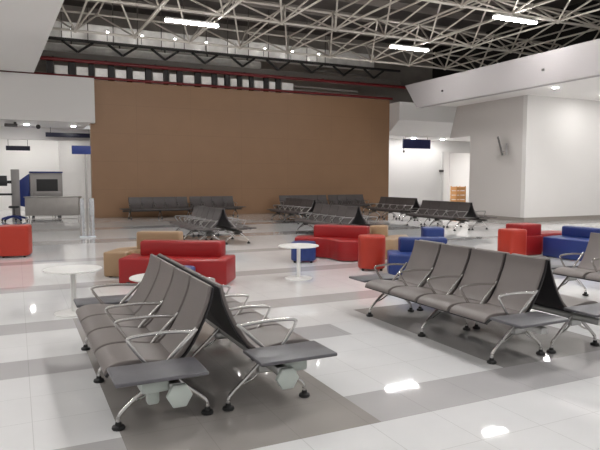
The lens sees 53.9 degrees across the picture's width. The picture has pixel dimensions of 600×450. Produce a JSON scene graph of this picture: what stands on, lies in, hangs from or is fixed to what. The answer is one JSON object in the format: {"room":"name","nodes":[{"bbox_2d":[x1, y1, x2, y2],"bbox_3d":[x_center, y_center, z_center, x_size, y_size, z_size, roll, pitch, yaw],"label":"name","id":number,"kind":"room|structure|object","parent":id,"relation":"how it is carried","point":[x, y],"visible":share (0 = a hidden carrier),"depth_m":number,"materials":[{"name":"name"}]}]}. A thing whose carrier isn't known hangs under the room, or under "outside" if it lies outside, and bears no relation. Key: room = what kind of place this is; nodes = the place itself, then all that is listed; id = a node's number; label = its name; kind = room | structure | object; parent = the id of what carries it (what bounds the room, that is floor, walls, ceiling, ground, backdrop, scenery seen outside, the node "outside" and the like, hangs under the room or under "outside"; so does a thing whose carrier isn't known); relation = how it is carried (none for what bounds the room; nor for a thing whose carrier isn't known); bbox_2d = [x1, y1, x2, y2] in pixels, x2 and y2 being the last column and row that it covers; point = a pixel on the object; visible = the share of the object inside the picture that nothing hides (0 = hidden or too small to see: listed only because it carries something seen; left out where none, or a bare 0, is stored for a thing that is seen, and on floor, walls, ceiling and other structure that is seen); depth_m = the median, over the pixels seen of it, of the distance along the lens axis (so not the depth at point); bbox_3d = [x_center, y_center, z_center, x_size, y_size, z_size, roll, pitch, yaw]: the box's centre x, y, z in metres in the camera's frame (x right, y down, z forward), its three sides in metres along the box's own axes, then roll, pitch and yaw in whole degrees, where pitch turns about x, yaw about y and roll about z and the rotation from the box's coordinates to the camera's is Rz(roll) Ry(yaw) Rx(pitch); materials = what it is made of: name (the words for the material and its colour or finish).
{"room":"airport terminal","nodes":[
{"label":"airport terminal","id":0,"kind":"room"},
{"bbox_2d":[0,0,63,72],"bbox_3d":[-10.077,-5.128,4.432,18.000,0.950,35.400,-2,5,-26],"label":"ceiling","id":1,"kind":"structure","parent":0,"point":[26,26],"depth_m":17.04,"materials":[{"name":"white paint"}]},
{"bbox_2d":[52,0,599,70],"bbox_3d":[2.168,-7.430,19.131,27.242,1.365,16.918,-2,5,-26],"label":"frame","id":2,"kind":"object","parent":1,"relation":"on","point":[566,16],"visible":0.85,"depth_m":22.77,"materials":[{"name":"white metal"}]},
{"bbox_2d":[164,16,218,27],"bbox_3d":[-3.559,-6.716,19.468,1.800,0.180,0.170,-2,5,-26],"label":"linear light","id":3,"kind":"object","parent":2,"relation":"hanging from","point":[167,19],"visible":1,"depth_m":19.39,"materials":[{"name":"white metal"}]},
{"bbox_2d":[389,43,428,51],"bbox_3d":[4.310,-7.005,23.237,1.800,0.180,0.170,-2,5,-26],"label":"linear light","id":4,"kind":"object","parent":2,"relation":"hanging from","point":[407,47],"visible":1,"depth_m":23.16,"materials":[{"name":"white metal"}]},
{"bbox_2d":[390,46,428,51],"bbox_3d":[4.310,-6.945,23.242,1.780,0.060,0.160,-2,5,-26],"label":"diffuser","id":5,"kind":"object","parent":4,"relation":"attached to","point":[424,49],"depth_m":23.25,"materials":[{"name":"white plastic"}]},
{"bbox_2d":[493,13,537,24],"bbox_3d":[6.973,-6.688,19.092,1.800,0.180,0.170,-2,5,-26],"label":"linear light","id":6,"kind":"object","parent":2,"relation":"hanging from","point":[496,15],"visible":1,"depth_m":19.02,"materials":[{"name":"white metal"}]},
{"bbox_2d":[0,126,89,140],"bbox_3d":[-16.661,-4.062,25.208,24.000,0.550,0.300,-2,5,-26],"label":"wall","id":7,"kind":"structure","parent":0,"point":[20,133],"depth_m":27.19,"materials":[{"name":"white paint"}]},
{"bbox_2d":[0,120,89,128],"bbox_3d":[-20.345,-4.576,27.010,18.950,0.200,13.200,-2,5,-26],"label":"ceiling","id":8,"kind":"structure","parent":0,"point":[64,125],"depth_m":25.68,"materials":[{"name":"white paint"}]},
{"bbox_2d":[6,140,29,150],"bbox_3d":[-13.505,-4.178,28.222,1.050,1.220,0.080,-2,5,-26],"label":"hanging sign","id":9,"kind":"object","parent":8,"relation":"hanging from","point":[17,148],"visible":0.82,"depth_m":28.26,"materials":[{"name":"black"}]},
{"bbox_2d":[45,127,89,137],"bbox_3d":[-10.699,-4.294,27.451,2.100,0.430,0.080,-2,5,-26],"label":"sign","id":10,"kind":"object","parent":8,"relation":"hanging from","point":[48,134],"visible":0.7,"depth_m":27.38,"materials":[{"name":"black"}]},
{"bbox_2d":[0,139,91,209],"bbox_3d":[-18.787,-2.743,30.905,25.000,4.050,0.200,-2,5,-26],"label":"wall","id":11,"kind":"structure","parent":0,"point":[43,155],"depth_m":32.86,"materials":[{"name":"white paint"}]},
{"bbox_2d":[0,72,94,123],"bbox_3d":[-17.332,-4.933,20.868,19.100,1.850,0.400,-2,5,-26],"label":"wall","id":12,"kind":"structure","parent":0,"point":[23,96],"depth_m":24.00,"materials":[{"name":"white paint"}]},
{"bbox_2d":[0,70,392,99],"bbox_3d":[-3.765,-6.431,27.401,19.300,0.114,0.120,-2,5,-26],"label":"pipe","id":13,"kind":"object","parent":12,"relation":"on","point":[42,73],"visible":1,"depth_m":27.05,"materials":[{"name":"red metal"}]},
{"bbox_2d":[58,141,67,195],"bbox_3d":[-12.586,-2.776,31.331,0.350,4.050,0.400,-2,5,-26],"label":"column","id":14,"kind":"structure","parent":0,"point":[61,144],"depth_m":31.13,"materials":[{"name":"white paint"}]},
{"bbox_2d":[47,21,373,70],"bbox_3d":[-4.535,-8.491,28.041,18.600,0.750,0.700,-2,5,-26],"label":"duct","id":15,"kind":"object","parent":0,"point":[98,28],"visible":0.64,"depth_m":27.65,"materials":[{"name":"metal"}]},
{"bbox_2d":[44,41,260,68],"bbox_3d":[-7.401,-7.716,26.441,12.000,0.548,0.400,-2,5,-26],"label":"insulated pipe","id":16,"kind":"object","parent":15,"relation":"attached to","point":[51,46],"visible":0.6,"depth_m":26.52,"materials":[{"name":"metal"}]},
{"bbox_2d":[34,5,432,125],"bbox_3d":[-3.379,-7.911,31.925,26.000,5.600,0.200,-2,5,-26],"label":"wall","id":17,"kind":"structure","parent":0,"point":[407,75],"depth_m":33.33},
{"bbox_2d":[90,80,389,217],"bbox_3d":[-2.138,-3.501,28.688,15.250,5.900,0.300,-2,5,-26],"label":"wall","id":18,"kind":"structure","parent":0,"point":[254,148],"depth_m":27.99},
{"bbox_2d":[95,68,107,80],"bbox_3d":[-8.568,-6.471,25.429,0.520,0.520,0.180,-2,5,-26],"label":"duct section","id":19,"kind":"object","parent":18,"relation":"on","point":[99,72],"visible":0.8,"depth_m":25.34,"materials":[{"name":"metal"}]},
{"bbox_2d":[108,61,113,80],"bbox_3d":[-8.194,-6.644,25.596,0.230,0.840,0.180,-2,5,-26],"label":"steel post","id":20,"kind":"object","parent":18,"relation":"on","point":[110,67],"visible":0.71,"depth_m":25.51,"materials":[{"name":"black metal"}]},
{"bbox_2d":[41,50,400,85],"bbox_3d":[-3.601,-7.354,27.799,20.000,0.240,0.300,-2,5,-26],"label":"steel beam","id":21,"kind":"structure","parent":20,"relation":"on","point":[45,52],"depth_m":27.35,"materials":[{"name":"grey"}]},
{"bbox_2d":[46,56,52,72],"bbox_3d":[-10.407,-6.563,24.536,0.260,0.840,0.180,-2,5,-26],"label":"steel post","id":22,"kind":"object","parent":21,"relation":"attached to","point":[49,63],"visible":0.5,"depth_m":24.45,"materials":[{"name":"black metal"}]},
{"bbox_2d":[54,65,67,73],"bbox_3d":[-10.020,-6.418,24.734,0.520,0.520,0.180,-2,5,-26],"label":"duct section","id":23,"kind":"object","parent":22,"relation":"attached to","point":[58,69],"visible":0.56,"depth_m":24.64,"materials":[{"name":"metal"}]},
{"bbox_2d":[68,58,74,74],"bbox_3d":[-9.632,-6.591,24.907,0.260,0.840,0.180,-2,5,-26],"label":"steel post","id":24,"kind":"object","parent":21,"relation":"attached to","point":[71,65],"visible":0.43,"depth_m":24.83,"materials":[{"name":"black metal"}]},
{"bbox_2d":[76,67,87,75],"bbox_3d":[-9.267,-6.445,25.094,0.470,0.520,0.180,-2,5,-26],"label":"duct section","id":25,"kind":"object","parent":24,"relation":"attached to","point":[79,70],"visible":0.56,"depth_m":25.00,"materials":[{"name":"metal"}]},
{"bbox_2d":[40,56,406,88],"bbox_3d":[-3.254,-7.128,27.672,20.500,0.189,0.290,-2,5,-26],"label":"pipe","id":26,"kind":"object","parent":21,"relation":"attached to","point":[52,58],"visible":0.91,"depth_m":27.11,"materials":[{"name":"red metal"}]},
{"bbox_2d":[48,36,399,78],"bbox_3d":[-3.601,-7.786,27.766,20.000,0.574,0.160,-2,5,-26],"label":"girder","id":27,"kind":"object","parent":21,"relation":"on","point":[62,39],"visible":0.93,"depth_m":27.47,"materials":[{"name":"black metal"}]},
{"bbox_2d":[115,70,125,81],"bbox_3d":[-7.843,-6.497,25.776,0.470,0.520,0.180,-2,5,-26],"label":"duct section","id":28,"kind":"object","parent":18,"relation":"on","point":[118,73],"visible":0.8,"depth_m":25.69,"materials":[{"name":"metal"}]},
{"bbox_2d":[126,67,131,81],"bbox_3d":[-7.505,-6.670,25.926,0.200,0.840,0.180,-2,5,-26],"label":"steel post","id":29,"kind":"object","parent":18,"relation":"on","point":[128,69],"visible":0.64,"depth_m":25.85,"materials":[{"name":"black metal"}]},
{"bbox_2d":[132,71,144,82],"bbox_3d":[-7.144,-6.523,26.111,0.520,0.520,0.180,-2,5,-26],"label":"duct section","id":30,"kind":"object","parent":18,"relation":"on","point":[135,74],"visible":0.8,"depth_m":26.02,"materials":[{"name":"metal"}]},
{"bbox_2d":[145,68,151,83],"bbox_3d":[-6.757,-6.697,26.285,0.260,0.840,0.180,-2,5,-26],"label":"steel post","id":31,"kind":"object","parent":18,"relation":"on","point":[148,71],"visible":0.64,"depth_m":26.21,"materials":[{"name":"black metal"}]},
{"bbox_2d":[152,73,162,83],"bbox_3d":[-6.391,-6.551,26.472,0.470,0.520,0.180,-2,5,-26],"label":"duct section","id":32,"kind":"object","parent":18,"relation":"on","point":[155,76],"visible":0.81,"depth_m":26.38,"materials":[{"name":"metal"}]},
{"bbox_2d":[163,69,168,84],"bbox_3d":[-6.053,-6.723,26.621,0.200,0.840,0.180,-2,5,-26],"label":"steel post","id":33,"kind":"object","parent":18,"relation":"on","point":[165,72],"visible":0.57,"depth_m":26.56,"materials":[{"name":"black metal"}]},
{"bbox_2d":[176,67,181,85],"bbox_3d":[-5.499,-6.743,26.887,0.230,0.840,0.180,-2,5,-26],"label":"steel post","id":34,"kind":"object","parent":18,"relation":"on","point":[178,73],"visible":0.64,"depth_m":26.81,"materials":[{"name":"black metal"}]},
{"bbox_2d":[182,75,193,86],"bbox_3d":[-5.125,-6.597,27.078,0.520,0.520,0.180,-2,5,-26],"label":"duct section","id":35,"kind":"object","parent":18,"relation":"on","point":[185,78],"visible":0.8,"depth_m":26.99,"materials":[{"name":"metal"}]},
{"bbox_2d":[194,72,200,86],"bbox_3d":[-4.737,-6.771,27.252,0.260,0.840,0.180,-2,5,-26],"label":"steel post","id":36,"kind":"object","parent":18,"relation":"on","point":[197,75],"visible":0.57,"depth_m":27.19,"materials":[{"name":"black metal"}]},
{"bbox_2d":[201,76,210,87],"bbox_3d":[-4.372,-6.625,27.439,0.470,0.520,0.180,-2,5,-26],"label":"duct section","id":37,"kind":"object","parent":18,"relation":"on","point":[204,80],"visible":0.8,"depth_m":27.35,"materials":[{"name":"metal"}]},
{"bbox_2d":[211,73,216,87],"bbox_3d":[-4.021,-6.797,27.595,0.230,0.840,0.180,-2,5,-26],"label":"steel post","id":38,"kind":"object","parent":18,"relation":"on","point":[213,76],"visible":0.64,"depth_m":27.52,"materials":[{"name":"black metal"}]},
{"bbox_2d":[224,71,229,88],"bbox_3d":[-3.453,-6.818,27.867,0.230,0.840,0.180,-2,5,-26],"label":"steel post","id":39,"kind":"object","parent":18,"relation":"on","point":[226,77],"visible":0.64,"depth_m":27.80,"materials":[{"name":"black metal"}]},
{"bbox_2d":[254,80,262,90],"bbox_3d":[-2.020,-6.711,28.566,0.470,0.520,0.180,-2,5,-26],"label":"duct section","id":40,"kind":"object","parent":18,"relation":"on","point":[257,84],"visible":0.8,"depth_m":28.46,"materials":[{"name":"metal"}]},
{"bbox_2d":[263,74,268,91],"bbox_3d":[-1.668,-6.884,28.722,0.230,0.840,0.180,-2,5,-26],"label":"steel post","id":41,"kind":"object","parent":18,"relation":"on","point":[265,80],"visible":0.71,"depth_m":28.65,"materials":[{"name":"black metal"}]},
{"bbox_2d":[275,75,280,92],"bbox_3d":[-1.087,-6.905,29.000,0.260,0.840,0.180,-2,5,-26],"label":"steel post","id":42,"kind":"object","parent":18,"relation":"on","point":[277,81],"visible":0.71,"depth_m":28.93,"materials":[{"name":"black metal"}]},
{"bbox_2d":[281,83,292,93],"bbox_3d":[-0.645,-6.762,29.224,0.640,0.520,0.180,-2,5,-26],"label":"duct section","id":43,"kind":"object","parent":18,"relation":"on","point":[284,86],"visible":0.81,"depth_m":29.12,"materials":[{"name":"metal"}]},
{"bbox_2d":[0,208,599,449],"bbox_3d":[5.943,0.044,22.338,62.000,0.200,53.000,-2,5,-26],"label":"floor","id":44,"kind":"structure","parent":0,"point":[387,386],"depth_m":5.17,"materials":[{"name":"tile"}]},
{"bbox_2d":[0,169,20,219],"bbox_3d":[-12.050,-1.239,24.169,1.050,2.080,0.750,-2,5,-26],"label":"station","id":45,"kind":"object","parent":44,"relation":"on","point":[15,182],"visible":0.95,"depth_m":24.27,"materials":[{"name":"grey metal"}]},
{"bbox_2d":[0,176,6,185],"bbox_3d":[-12.157,-1.796,23.969,0.460,0.420,0.060,-2,5,-26],"label":"monitor","id":46,"kind":"object","parent":45,"relation":"on","point":[3,179],"depth_m":23.99,"materials":[{"name":"black plastic"}]},
{"bbox_2d":[1,206,27,221],"bbox_3d":[-11.433,-0.462,23.640,0.997,0.610,0.980,-2,5,-26],"label":"stool","id":47,"kind":"object","parent":44,"relation":"on","point":[14,215],"visible":0.95,"depth_m":23.52,"materials":[{"name":"blue plastic"}]},
{"bbox_2d":[0,224,32,257],"bbox_3d":[-6.151,0.342,12.751,0.620,0.670,0.620,-1,5,-16],"label":"ottoman","id":48,"kind":"object","parent":44,"relation":"on","point":[15,239],"visible":1,"depth_m":12.48,"materials":[{"name":"red leather"}]},
{"bbox_2d":[20,171,62,216],"bbox_3d":[-11.693,-1.387,26.482,1.940,2.020,1.720,-2,5,-26],"label":"scanner","id":49,"kind":"object","parent":44,"relation":"on","point":[40,183],"visible":0.59,"depth_m":26.08,"materials":[{"name":"grey metal"}]},
{"bbox_2d":[20,174,29,206],"bbox_3d":[-12.414,-1.534,26.402,0.580,1.517,0.980,-2,5,-26],"label":"hood","id":50,"kind":"object","parent":49,"relation":"attached to","point":[25,181],"depth_m":25.99,"materials":[{"name":"blue"}]},
{"bbox_2d":[36,179,57,190],"bbox_3d":[-11.256,-1.776,26.268,0.870,0.530,0.050,-2,5,-26],"label":"curtain","id":51,"kind":"object","parent":49,"relation":"hanging from","point":[41,184],"depth_m":26.24,"materials":[{"name":"black plastic"}]},
{"bbox_2d":[23,196,81,220],"bbox_3d":[-9.950,-0.662,23.835,2.120,0.980,0.590,-1,4,-10],"label":"counter","id":52,"kind":"object","parent":44,"relation":"on","point":[52,206],"depth_m":23.59,"materials":[{"name":"silver metal"}]},
{"bbox_2d":[42,264,101,317],"bbox_3d":[-2.802,0.815,7.302,0.690,0.560,0.690,-2,5,-26],"label":"round table","id":53,"kind":"object","parent":44,"relation":"on","point":[72,270],"visible":0.78,"depth_m":7.26,"materials":[{"name":"white plastic"}]},
{"bbox_2d":[72,145,95,237],"bbox_3d":[-6.217,-0.958,16.959,0.580,2.620,0.280,-2,5,-26],"label":"sign stand","id":54,"kind":"object","parent":44,"relation":"on","point":[85,150],"visible":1,"depth_m":16.98,"materials":[{"name":"white plastic"}]},
{"bbox_2d":[129,273,144,281],"bbox_3d":[-1.688,0.863,7.064,0.680,0.500,0.680,-2,5,-26],"label":"round table","id":55,"kind":"object","parent":44,"relation":"on","point":[136,278],"visible":0.13,"depth_m":6.97,"materials":[{"name":"white plastic"}]},
{"bbox_2d":[103,231,182,276],"bbox_3d":[-2.652,0.482,10.469,1.300,0.740,1.128,0,4,3],"label":"sofa","id":56,"kind":"object","parent":44,"relation":"on","point":[111,263],"visible":0.47,"depth_m":10.28,"materials":[{"name":"beige leather"}]},
{"bbox_2d":[73,254,213,431],"bbox_3d":[-1.383,0.823,4.926,0.753,0.907,2.830,-2,5,-26],"label":"bench","id":57,"kind":"object","parent":44,"relation":"on","point":[143,340],"visible":1,"depth_m":4.38,"materials":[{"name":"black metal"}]},
{"bbox_2d":[121,197,190,218],"bbox_3d":[-6.187,-0.744,25.377,2.989,0.907,0.753,-2,5,-26],"label":"bench","id":58,"kind":"object","parent":44,"relation":"on","point":[146,204],"visible":0.97,"depth_m":25.53,"materials":[{"name":"black"}]},
{"bbox_2d":[118,240,235,284],"bbox_3d":[-1.962,0.604,9.430,1.758,0.655,0.854,0,4,3],"label":"sofa","id":59,"kind":"object","parent":44,"relation":"on","point":[209,258],"visible":0.66,"depth_m":9.45,"materials":[{"name":"red leather"}]},
{"bbox_2d":[167,205,221,239],"bbox_3d":[-2.862,-0.028,16.032,0.753,0.907,3.340,-2,5,-26],"label":"bench","id":60,"kind":"object","parent":44,"relation":"on","point":[202,219],"visible":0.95,"depth_m":15.74,"materials":[{"name":"black metal"}]},
{"bbox_2d":[189,196,244,215],"bbox_3d":[-3.708,-0.835,26.565,2.479,0.907,0.753,-2,5,-26],"label":"bench","id":61,"kind":"object","parent":44,"relation":"on","point":[223,202],"visible":0.73,"depth_m":26.69,"materials":[{"name":"black"}]},
{"bbox_2d":[197,205,255,244],"bbox_3d":[-2.155,-0.054,16.370,0.753,0.907,3.340,-2,5,-26],"label":"bench","id":62,"kind":"object","parent":44,"relation":"on","point":[224,223],"visible":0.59,"depth_m":15.32,"materials":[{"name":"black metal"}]},
{"bbox_2d":[157,254,336,411],"bbox_3d":[-0.672,0.797,5.267,0.753,0.907,2.830,-2,5,-26],"label":"bench","id":63,"kind":"object","parent":44,"relation":"on","point":[275,348],"visible":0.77,"depth_m":4.33,"materials":[{"name":"black metal"}]},
{"bbox_2d":[267,198,313,223],"bbox_3d":[-0.349,-0.586,23.320,0.753,0.907,3.340,-2,5,-26],"label":"bench","id":64,"kind":"object","parent":44,"relation":"on","point":[292,206],"visible":0.9,"depth_m":23.18,"materials":[{"name":"silver metal"}]},
{"bbox_2d":[278,243,318,280],"bbox_3d":[-0.024,0.616,9.894,0.680,0.560,0.680,-2,5,-26],"label":"round table","id":65,"kind":"object","parent":44,"relation":"on","point":[298,246],"visible":1,"depth_m":9.83,"materials":[{"name":"white laminate"}]},
{"bbox_2d":[274,195,331,214],"bbox_3d":[0.141,-0.976,28.408,2.989,0.907,0.753,-2,5,-26],"label":"bench","id":66,"kind":"object","parent":44,"relation":"on","point":[320,199],"visible":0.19,"depth_m":28.79,"materials":[{"name":"silver metal"}]},
{"bbox_2d":[291,241,315,262],"bbox_3d":[0.071,0.540,11.937,0.500,0.400,0.500,0,4,3],"label":"ottoman","id":67,"kind":"object","parent":44,"relation":"on","point":[309,254],"visible":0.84,"depth_m":11.72,"materials":[{"name":"blue leather"}]},
{"bbox_2d":[290,204,360,232],"bbox_3d":[0.718,-0.125,17.305,0.753,0.907,3.340,-2,5,-26],"label":"bench","id":68,"kind":"object","parent":44,"relation":"on","point":[322,214],"visible":0.77,"depth_m":17.25,"materials":[{"name":"silver metal"}]},
{"bbox_2d":[295,224,369,260],"bbox_3d":[0.713,0.354,12.530,1.809,0.680,0.935,3,5,35],"label":"sofa","id":69,"kind":"object","parent":44,"relation":"on","point":[336,242],"visible":0.7,"depth_m":12.36,"materials":[{"name":"red leather"}]},
{"bbox_2d":[328,194,372,212],"bbox_3d":[2.620,-1.067,29.596,2.479,0.907,0.753,-2,5,-26],"label":"bench","id":70,"kind":"object","parent":44,"relation":"on","point":[357,200],"visible":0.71,"depth_m":29.66,"materials":[{"name":"silver metal"}]},
{"bbox_2d":[328,204,388,226],"bbox_3d":[1.425,-0.151,17.643,0.753,0.907,3.340,-2,5,-26],"label":"bench","id":71,"kind":"object","parent":44,"relation":"on","point":[359,219],"visible":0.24,"depth_m":16.49,"materials":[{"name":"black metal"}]},
{"bbox_2d":[358,234,385,270],"bbox_3d":[1.320,0.506,10.878,0.500,0.630,0.500,0,4,3],"label":"ottoman","id":72,"kind":"object","parent":44,"relation":"on","point":[371,247],"visible":0.9,"depth_m":10.65,"materials":[{"name":"red leather"}]},
{"bbox_2d":[362,197,416,220],"bbox_3d":[3.813,-0.709,24.926,0.753,0.907,3.340,-2,5,-26],"label":"bench","id":73,"kind":"object","parent":44,"relation":"on","point":[388,204],"visible":0.91,"depth_m":24.87,"materials":[{"name":"silver metal"}]},
{"bbox_2d":[370,225,408,258],"bbox_3d":[1.942,0.349,12.722,0.873,0.660,1.253,0,4,3],"label":"sofa","id":74,"kind":"object","parent":44,"relation":"on","point":[391,240],"visible":0.36,"depth_m":12.68,"materials":[{"name":"beige leather"}]},
{"bbox_2d":[382,197,430,220],"bbox_3d":[4.520,-0.735,25.265,0.753,0.907,3.340,-2,5,-26],"label":"bench","id":75,"kind":"object","parent":44,"relation":"on","point":[416,205],"visible":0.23,"depth_m":24.23,"materials":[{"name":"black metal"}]},
{"bbox_2d":[387,237,446,275],"bbox_3d":[2.056,0.551,10.220,1.096,0.640,0.779,0,4,3],"label":"sofa","id":76,"kind":"object","parent":44,"relation":"on","point":[405,244],"visible":0.42,"depth_m":10.24,"materials":[{"name":"blue leather"}]},
{"bbox_2d":[421,227,443,236],"bbox_3d":[2.799,0.373,12.482,0.460,0.650,0.460,0,4,3],"label":"ottoman","id":77,"kind":"object","parent":44,"relation":"on","point":[425,231],"visible":0.4,"depth_m":12.24,"materials":[{"name":"blue leather"}]},
{"bbox_2d":[400,200,473,230],"bbox_3d":[4.725,-0.361,20.385,0.753,0.907,3.340,-2,5,-26],"label":"bench","id":78,"kind":"object","parent":44,"relation":"on","point":[436,210],"visible":0.98,"depth_m":20.27,"materials":[{"name":"silver metal"}]},
{"bbox_2d":[450,186,465,201],"bbox_3d":[10.837,-2.055,40.447,0.840,1.220,0.620,-2,5,-26],"label":"crate stack","id":79,"kind":"object","parent":44,"relation":"on","point":[456,194],"visible":0.86,"depth_m":40.23,"materials":[{"name":"orange wood"}]},
{"bbox_2d":[349,240,568,364],"bbox_3d":[1.551,0.715,6.332,0.753,0.907,2.830,-2,5,-26],"label":"bench","id":80,"kind":"object","parent":44,"relation":"on","point":[481,286],"visible":1,"depth_m":6.08,"materials":[{"name":"black"}]},
{"bbox_2d":[423,200,496,229],"bbox_3d":[5.432,-0.387,20.724,0.753,0.907,3.340,-2,5,-26],"label":"bench","id":81,"kind":"object","parent":44,"relation":"on","point":[472,213],"visible":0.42,"depth_m":19.55,"materials":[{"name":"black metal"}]},
{"bbox_2d":[416,239,599,353],"bbox_3d":[2.248,0.690,6.666,0.753,0.907,2.830,-2,5,-26],"label":"bench","id":82,"kind":"object","parent":44,"relation":"on","point":[577,310],"visible":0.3,"depth_m":5.72,"materials":[{"name":"black"}]},
{"bbox_2d":[497,228,526,254],"bbox_3d":[4.495,0.391,12.510,0.470,0.610,0.470,-2,5,-26],"label":"ottoman","id":83,"kind":"object","parent":44,"relation":"on","point":[511,240],"visible":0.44,"depth_m":12.32,"materials":[{"name":"red leather"}]},
{"bbox_2d":[506,223,561,254],"bbox_3d":[5.415,0.279,13.451,1.900,0.690,0.850,-2,5,-26],"label":"sofa","id":84,"kind":"object","parent":44,"relation":"on","point":[535,236],"visible":0.38,"depth_m":12.85,"materials":[{"name":"red leather"}]},
{"bbox_2d":[542,226,599,260],"bbox_3d":[5.869,0.384,12.398,0.900,0.640,1.350,-2,5,-26],"label":"sofa","id":85,"kind":"object","parent":44,"relation":"on","point":[573,239],"visible":0.76,"depth_m":12.38,"materials":[{"name":"blue leather"}]},
{"bbox_2d":[551,232,599,295],"bbox_3d":[4.242,0.637,7.355,0.753,0.907,2.830,-2,5,-26],"label":"bench","id":86,"kind":"object","parent":44,"relation":"on","point":[588,268],"visible":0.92,"depth_m":8.19,"materials":[{"name":"silver metal"}]},
{"bbox_2d":[62,0,585,47],"bbox_3d":[8.541,-9.613,16.174,62.000,0.200,41.000,-2,5,-26],"label":"roof","id":87,"kind":"structure","parent":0,"point":[324,4],"depth_m":29.18,"materials":[{"name":"metal"}]},
{"bbox_2d":[75,0,455,46],"bbox_3d":[-1.525,-10.435,30.177,36.000,0.300,0.180,-2,5,-26],"label":"roof purlin","id":88,"kind":"structure","parent":87,"relation":"attached to","point":[133,1],"depth_m":29.70,"materials":[{"name":"beige metal"}]},
{"bbox_2d":[205,0,485,37],"bbox_3d":[-0.442,-10.263,27.930,36.000,0.300,0.180,-2,5,-26],"label":"roof purlin","id":89,"kind":"structure","parent":87,"relation":"attached to","point":[223,1],"depth_m":29.01,"materials":[{"name":"beige metal"}]},
{"bbox_2d":[335,0,519,27],"bbox_3d":[0.640,-10.091,25.683,36.000,0.300,0.180,-2,5,-26],"label":"roof purlin","id":90,"kind":"structure","parent":87,"relation":"attached to","point":[377,3],"depth_m":28.30,"materials":[{"name":"beige metal"}]},
{"bbox_2d":[465,0,559,15],"bbox_3d":[1.723,-9.919,23.436,36.000,0.300,0.180,-2,5,-26],"label":"roof purlin","id":91,"kind":"structure","parent":87,"relation":"attached to","point":[491,1],"depth_m":27.46,"materials":[{"name":"beige metal"}]},
{"bbox_2d":[293,85,357,92],"bbox_3d":[1.124,-7.019,30.352,4.301,0.140,0.100,-2,5,-26],"label":"pipe","id":92,"kind":"object","parent":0,"point":[298,86],"visible":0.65,"depth_m":30.39,"materials":[{"name":"metal"}]},
{"bbox_2d":[315,70,379,77],"bbox_3d":[2.525,-7.984,31.175,4.001,0.140,0.100,-2,5,-26],"label":"pipe","id":93,"kind":"object","parent":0,"point":[316,70],"visible":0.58,"depth_m":31.03,"materials":[{"name":"metal"}]},
{"bbox_2d":[388,139,469,204],"bbox_3d":[7.238,-3.162,36.180,9.500,4.080,0.200,-2,5,-26],"label":"wall","id":94,"kind":"structure","parent":0,"point":[413,173],"depth_m":36.09,"materials":[{"name":"white paint"}]},
{"bbox_2d":[441,152,443,200],"bbox_3d":[8.894,-2.873,36.855,0.150,3.400,0.060,-2,5,-26],"label":"trim","id":95,"kind":"structure","parent":94,"relation":"attached to","point":[442,158],"depth_m":36.81,"materials":[{"name":"white paint"}]},
{"bbox_2d":[389,102,469,141],"bbox_3d":[8.320,-5.905,34.544,8.780,1.640,3.900,-2,5,-26],"label":"ceiling","id":96,"kind":"structure","parent":0,"point":[406,121],"depth_m":31.95,"materials":[{"name":"white paint"}]},
{"bbox_2d":[402,137,430,148],"bbox_3d":[6.635,-4.676,33.548,1.900,0.660,0.080,-2,5,-26],"label":"hanging sign","id":97,"kind":"object","parent":96,"relation":"hanging from","point":[407,143],"visible":1,"depth_m":33.50,"materials":[{"name":"blue plastic"}]},
{"bbox_2d":[443,153,449,200],"bbox_3d":[9.606,-3.800,44.504,16.000,4.080,0.200,-2,5,-26],"label":"wall","id":98,"kind":"structure","parent":0,"point":[446,155],"depth_m":45.17,"materials":[{"name":"white paint"}]},
{"bbox_2d":[449,153,469,201],"bbox_3d":[15.602,-3.217,36.895,0.200,4.080,18.750,-2,5,-26],"label":"wall","id":99,"kind":"structure","parent":0,"point":[459,163],"depth_m":44.18,"materials":[{"name":"white paint"}]},
{"bbox_2d":[450,95,523,216],"bbox_3d":[7.895,-2.737,25.124,0.290,4.920,4.300,-2,5,-26],"label":"wall","id":100,"kind":"structure","parent":0,"point":[494,177],"depth_m":24.46,"materials":[{"name":"white paint"}]},
{"bbox_2d":[476,214,523,221],"bbox_3d":[8.089,-0.308,24.541,0.025,0.165,3.150,-2,5,-26],"label":"baseboard","id":101,"kind":"structure","parent":100,"relation":"attached to","point":[518,219],"depth_m":23.93,"materials":[{"name":"grey"}]},
{"bbox_2d":[497,136,507,154],"bbox_3d":[8.099,-3.164,23.627,0.416,0.747,0.500,1,5,18],"label":"wall screen","id":102,"kind":"object","parent":100,"relation":"attached to","point":[498,139],"visible":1,"depth_m":23.44,"materials":[{"name":"grey metal"}]},
{"bbox_2d":[406,39,599,107],"bbox_3d":[11.908,-4.815,13.102,0.300,1.100,31.900,-2,5,-26],"label":"wall","id":103,"kind":"structure","parent":0,"point":[580,61],"depth_m":21.37,"materials":[{"name":"grey paint"}]},
{"bbox_2d":[432,0,599,78],"bbox_3d":[17.047,-7.373,19.665,0.200,4.800,39.600,-2,5,-26],"label":"wall","id":104,"kind":"structure","parent":0,"point":[589,36],"depth_m":30.68,"materials":[{"name":"black"}]},
{"bbox_2d":[435,76,599,106],"bbox_3d":[25.617,-4.807,18.762,29.300,0.180,30.200,-2,5,-26],"label":"ceiling","id":105,"kind":"structure","parent":0,"point":[585,89],"depth_m":22.16,"materials":[{"name":"white paint"}]},
{"bbox_2d":[520,95,599,217],"bbox_3d":[21.399,-3.042,29.104,28.090,4.920,0.200,-2,5,-26],"label":"wall","id":106,"kind":"structure","parent":0,"point":[560,172],"depth_m":23.75,"materials":[{"name":"white paint"}]},
{"bbox_2d":[524,215,599,221],"bbox_3d":[21.439,-0.663,29.180,28.110,0.165,0.025,-2,5,-26],"label":"baseboard","id":107,"kind":"structure","parent":106,"relation":"attached to","point":[533,219],"depth_m":23.98,"materials":[{"name":"grey"}]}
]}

